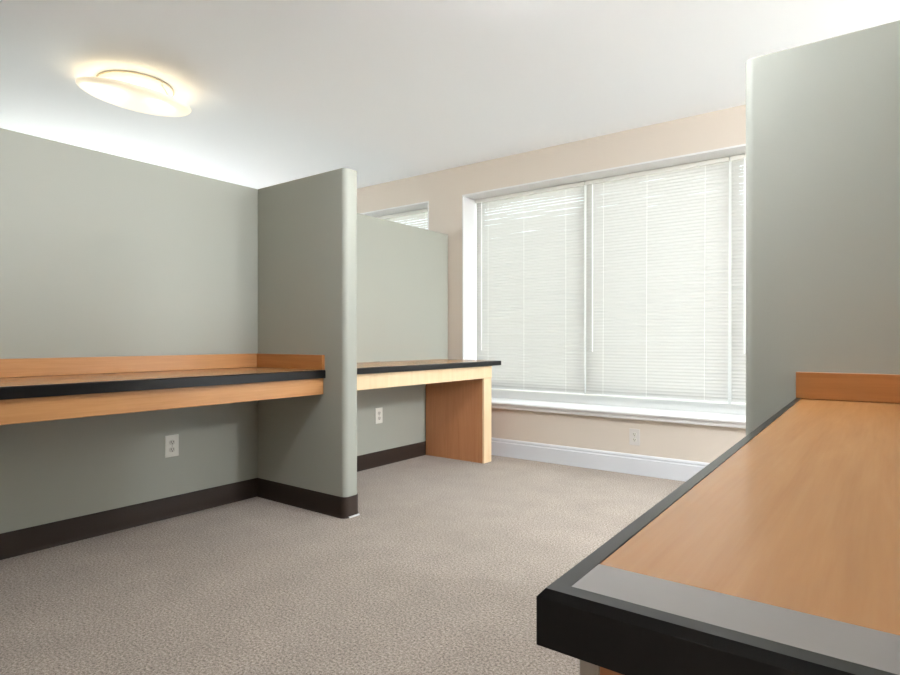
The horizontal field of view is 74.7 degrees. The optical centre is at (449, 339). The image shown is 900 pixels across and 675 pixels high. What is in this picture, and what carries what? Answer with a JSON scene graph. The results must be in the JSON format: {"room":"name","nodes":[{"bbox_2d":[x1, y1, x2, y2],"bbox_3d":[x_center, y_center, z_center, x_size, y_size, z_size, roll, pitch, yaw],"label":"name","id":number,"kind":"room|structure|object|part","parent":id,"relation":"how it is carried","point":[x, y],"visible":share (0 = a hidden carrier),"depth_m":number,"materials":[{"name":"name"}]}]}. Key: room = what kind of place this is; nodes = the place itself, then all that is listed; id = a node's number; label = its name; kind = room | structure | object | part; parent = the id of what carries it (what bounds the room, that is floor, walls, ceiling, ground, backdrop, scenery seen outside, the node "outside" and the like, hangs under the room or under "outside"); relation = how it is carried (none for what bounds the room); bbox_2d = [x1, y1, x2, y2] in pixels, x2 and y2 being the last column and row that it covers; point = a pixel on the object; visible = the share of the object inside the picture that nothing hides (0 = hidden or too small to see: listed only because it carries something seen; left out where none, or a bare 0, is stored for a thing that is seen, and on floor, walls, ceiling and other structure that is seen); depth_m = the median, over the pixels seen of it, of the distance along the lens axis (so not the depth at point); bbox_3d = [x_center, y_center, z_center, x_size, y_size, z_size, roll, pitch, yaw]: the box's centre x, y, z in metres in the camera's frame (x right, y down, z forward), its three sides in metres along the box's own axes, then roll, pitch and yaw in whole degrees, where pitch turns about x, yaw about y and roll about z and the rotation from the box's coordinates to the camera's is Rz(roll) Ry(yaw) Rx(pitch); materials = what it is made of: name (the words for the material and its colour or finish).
{"room":"cubicle office","nodes":[
{"label":"cubicle office","id":0,"kind":"room"},
{"bbox_2d":[0,128,447,559],"bbox_3d":[-1.544,0.015,3.175,0.118,1.870,5.045,0,0,37],"label":"wall","id":1,"kind":"structure","parent":0,"point":[102,254],"depth_m":3.06,"materials":[{"name":"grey paint"}]},
{"bbox_3d":[-2.089,0.894,2.357,0.013,0.111,3.081,0,0,37],"label":"vinyl baseboard","id":2,"kind":"part","parent":1,"relation":"part of","materials":[{"name":"brown rubber"}]},
{"bbox_2d":[0,353,258,377],"bbox_3d":[-1.710,0.122,2.858,0.020,0.081,1.824,0,0,37],"label":"backsplash","id":3,"kind":"structure","parent":1,"relation":"attached to","point":[23,367],"depth_m":2.93,"materials":[{"name":"brown wood"}]},
{"bbox_2d":[0,353,325,424],"bbox_3d":[-1.472,0.190,2.680,0.615,0.216,1.825,0,0,37],"label":"desk","id":4,"kind":"object","parent":1,"relation":"attached to","point":[102,386],"visible":1,"depth_m":2.66,"materials":[{"name":"brown wood"}]},
{"bbox_2d":[0,367,313,386],"bbox_3d":[-1.480,0.186,2.686,0.595,0.044,1.825,0,0,37],"label":"countertop","id":5,"kind":"structure","parent":4,"relation":"on","point":[58,379],"depth_m":2.73,"materials":[{"name":"brown wood"}]},
{"bbox_2d":[165,434,178,457],"bbox_3d":[-1.490,0.568,3.164,0.008,0.117,0.075,0,0,37],"label":"wall outlet","id":6,"kind":"object","parent":1,"relation":"attached to","point":[171,441],"visible":1,"depth_m":3.16,"materials":[{"name":"white plastic"}]},
{"bbox_2d":[375,408,382,423],"bbox_3d":[-0.534,0.570,4.446,0.008,0.117,0.075,0,0,37],"label":"wall outlet","id":7,"kind":"object","parent":1,"relation":"attached to","point":[378,411],"visible":1,"depth_m":4.44,"materials":[{"name":"white plastic"}]},
{"bbox_3d":[-0.580,0.894,4.443,0.088,0.111,1.859,0,0,37],"label":"vinyl baseboard","id":8,"kind":"part","parent":1,"relation":"part of","materials":[{"name":"brown rubber"}]},
{"bbox_2d":[257,168,359,518],"bbox_3d":[-0.828,0.015,3.404,0.783,1.870,0.131,0,0,37],"label":"wall","id":9,"kind":"structure","parent":0,"point":[307,226],"depth_m":3.28,"materials":[{"name":"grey paint"}]},
{"bbox_3d":[-0.829,0.894,3.405,0.780,0.111,0.131,0,0,37],"label":"vinyl baseboard","id":10,"kind":"part","parent":9,"relation":"part of","materials":[{"name":"brown rubber"}]},
{"bbox_2d":[0,455,684,674],"bbox_3d":[-1.320,1.010,0.572,8.800,0.120,9.540,0,0,37],"label":"floor","id":11,"kind":"structure","parent":0,"point":[442,568],"depth_m":2.32,"materials":[{"name":"carpet"}]},
{"bbox_2d":[357,359,500,463],"bbox_3d":[-0.352,0.556,4.183,0.615,0.788,1.714,0,0,37],"label":"desk","id":12,"kind":"object","parent":11,"relation":"on","point":[458,392],"visible":0.87,"depth_m":4.58,"materials":[{"name":"brown wood"}]},
{"bbox_2d":[357,359,490,367],"bbox_3d":[-0.366,0.182,4.181,0.595,0.036,1.694,0,0,37],"label":"countertop","id":13,"kind":"structure","parent":12,"relation":"on","point":[434,361],"depth_m":4.30,"materials":[{"name":"brown wood"}]},
{"bbox_3d":[0.055,0.575,4.752,0.559,0.750,0.105,0,0,37],"label":"panel","id":14,"kind":"part","parent":12,"relation":"part of","materials":[{"name":"brown wood"}]},
{"bbox_2d":[536,372,899,674],"bbox_3d":[0.815,0.524,0.960,0.639,0.851,1.748,0,0,37],"label":"desk","id":15,"kind":"object","parent":11,"relation":"on","point":[780,555],"visible":1,"depth_m":0.47,"materials":[{"name":"brown wood"}]},
{"bbox_3d":[0.366,0.586,0.318,0.566,0.728,0.083,0,0,37],"label":"panel","id":16,"kind":"part","parent":15,"relation":"part of","materials":[{"name":"brown wood"}]},
{"bbox_2d":[600,398,899,635],"bbox_3d":[0.828,0.202,0.961,0.620,0.040,1.729,0,0,37],"label":"countertop","id":17,"kind":"structure","parent":15,"relation":"on","point":[804,517],"depth_m":0.58,"materials":[{"name":"brown wood"}]},
{"bbox_2d":[0,0,899,188],"bbox_3d":[-1.320,-1.560,0.572,8.800,0.120,9.540,0,0,37],"label":"ceiling","id":18,"kind":"structure","parent":0,"point":[276,92],"depth_m":3.31,"materials":[{"name":"white paint"}]},
{"bbox_2d":[76,70,190,116],"bbox_3d":[-1.851,-1.429,3.476,0.594,0.141,0.602,0,0,37],"label":"ceiling light","id":19,"kind":"object","parent":18,"relation":"attached to","point":[135,91],"visible":1,"depth_m":3.35,"materials":[{"name":"white glass"}]},
{"bbox_2d":[357,105,745,462],"bbox_3d":[1.442,-0.275,4.276,8.600,2.450,0.300,0,0,37],"label":"wall","id":20,"kind":"structure","parent":0,"point":[444,190],"depth_m":4.47,"materials":[{"name":"beige paint"}]},
{"bbox_2d":[359,201,428,229],"bbox_3d":[-0.693,-0.372,5.816,1.415,1.755,0.223,0,0,37],"label":"trim","id":21,"kind":"structure","parent":20,"relation":"attached to","point":[422,205],"depth_m":5.60,"materials":[{"name":"white paint"}]},
{"bbox_2d":[376,208,427,229],"bbox_3d":[-0.653,-0.401,5.870,1.375,1.667,0.043,0,0,37],"label":"window blind","id":22,"kind":"object","parent":20,"relation":"attached to","point":[419,215],"visible":0.02,"depth_m":5.66,"materials":[{"name":"white plastic"}]},
{"bbox_2d":[491,437,709,481],"bbox_3d":[1.346,0.880,4.147,8.600,0.140,0.022,0,0,37],"label":"baseboard","id":23,"kind":"structure","parent":20,"relation":"attached to","point":[643,465],"depth_m":4.32,"materials":[{"name":"white paint"}]},
{"bbox_2d":[462,144,745,359],"bbox_3d":[1.452,-0.372,4.217,3.195,1.755,0.223,0,0,37],"label":"trim","id":24,"kind":"structure","parent":20,"relation":"attached to","point":[469,207],"depth_m":5.08,"materials":[{"name":"white paint"}]},
{"bbox_2d":[480,161,745,414],"bbox_3d":[1.539,-0.372,4.335,3.195,1.755,0.060,0,0,37],"label":"window","id":25,"kind":"structure","parent":20,"relation":"in","point":[729,408],"depth_m":4.37,"materials":[{"name":"white plastic"}]},
{"bbox_2d":[475,182,584,394],"bbox_3d":[0.637,-0.401,4.908,1.025,1.667,0.043,0,0,37],"label":"window blind","id":26,"kind":"object","parent":25,"relation":"attached to","point":[530,287],"visible":0.94,"depth_m":4.88,"materials":[{"name":"white plastic"}]},
{"bbox_3d":[0.641,0.427,4.913,1.019,0.011,0.022,0,0,37],"label":"rail","id":27,"kind":"part","parent":26,"relation":"part of","materials":[{"name":"white plastic"}]},
{"bbox_2d":[585,157,729,403],"bbox_3d":[1.468,-0.401,4.288,1.035,1.667,0.043,0,0,37],"label":"window blind","id":28,"kind":"object","parent":25,"relation":"attached to","point":[657,274],"visible":1,"depth_m":4.26,"materials":[{"name":"white plastic"}]},
{"bbox_3d":[1.180,-0.392,4.512,0.030,1.634,0.009,0,0,-45],"label":"ladder cord","id":29,"kind":"part","parent":28,"relation":"part of","materials":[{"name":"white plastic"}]},
{"bbox_3d":[1.444,-0.392,4.314,0.030,1.634,0.009,0,0,-45],"label":"ladder cord","id":30,"kind":"part","parent":28,"relation":"part of","materials":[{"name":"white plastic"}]},
{"bbox_3d":[1.469,0.427,4.296,1.025,0.011,0.022,0,0,37],"label":"rail","id":31,"kind":"part","parent":28,"relation":"part of","materials":[{"name":"white plastic"}]},
{"bbox_3d":[1.765,-0.392,4.075,0.030,1.634,0.009,0,0,-45],"label":"ladder cord","id":32,"kind":"part","parent":28,"relation":"part of","materials":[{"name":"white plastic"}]},
{"bbox_2d":[730,154,745,404],"bbox_3d":[2.325,-0.401,3.649,1.086,1.667,0.043,0,0,37],"label":"window blind","id":33,"kind":"object","parent":25,"relation":"attached to","point":[738,211],"visible":0.09,"depth_m":3.95,"materials":[{"name":"white plastic"}]},
{"bbox_2d":[491,398,745,428],"bbox_3d":[1.458,0.532,4.226,3.255,0.055,0.360,0,0,37],"label":"trim","id":34,"kind":"structure","parent":20,"relation":"attached to","point":[660,415],"depth_m":4.23,"materials":[{"name":"white paint"}]},
{"bbox_2d":[629,428,639,445],"bbox_3d":[1.309,0.688,4.184,0.075,0.117,0.008,0,0,37],"label":"wall outlet","id":35,"kind":"object","parent":20,"relation":"attached to","point":[634,434],"visible":1,"depth_m":4.18,"materials":[{"name":"white plastic"}]},
{"bbox_2d":[746,20,899,435],"bbox_3d":[1.306,0.015,1.749,0.797,1.870,0.131,0,0,37],"label":"wall","id":36,"kind":"structure","parent":0,"point":[823,116],"depth_m":1.81,"materials":[{"name":"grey paint"}]},
{"bbox_2d":[796,372,899,402],"bbox_3d":[1.325,0.140,1.656,0.613,0.082,0.020,0,0,37],"label":"backsplash","id":37,"kind":"structure","parent":36,"relation":"attached to","point":[884,388],"depth_m":1.75,"materials":[{"name":"brown wood"}]}
]}

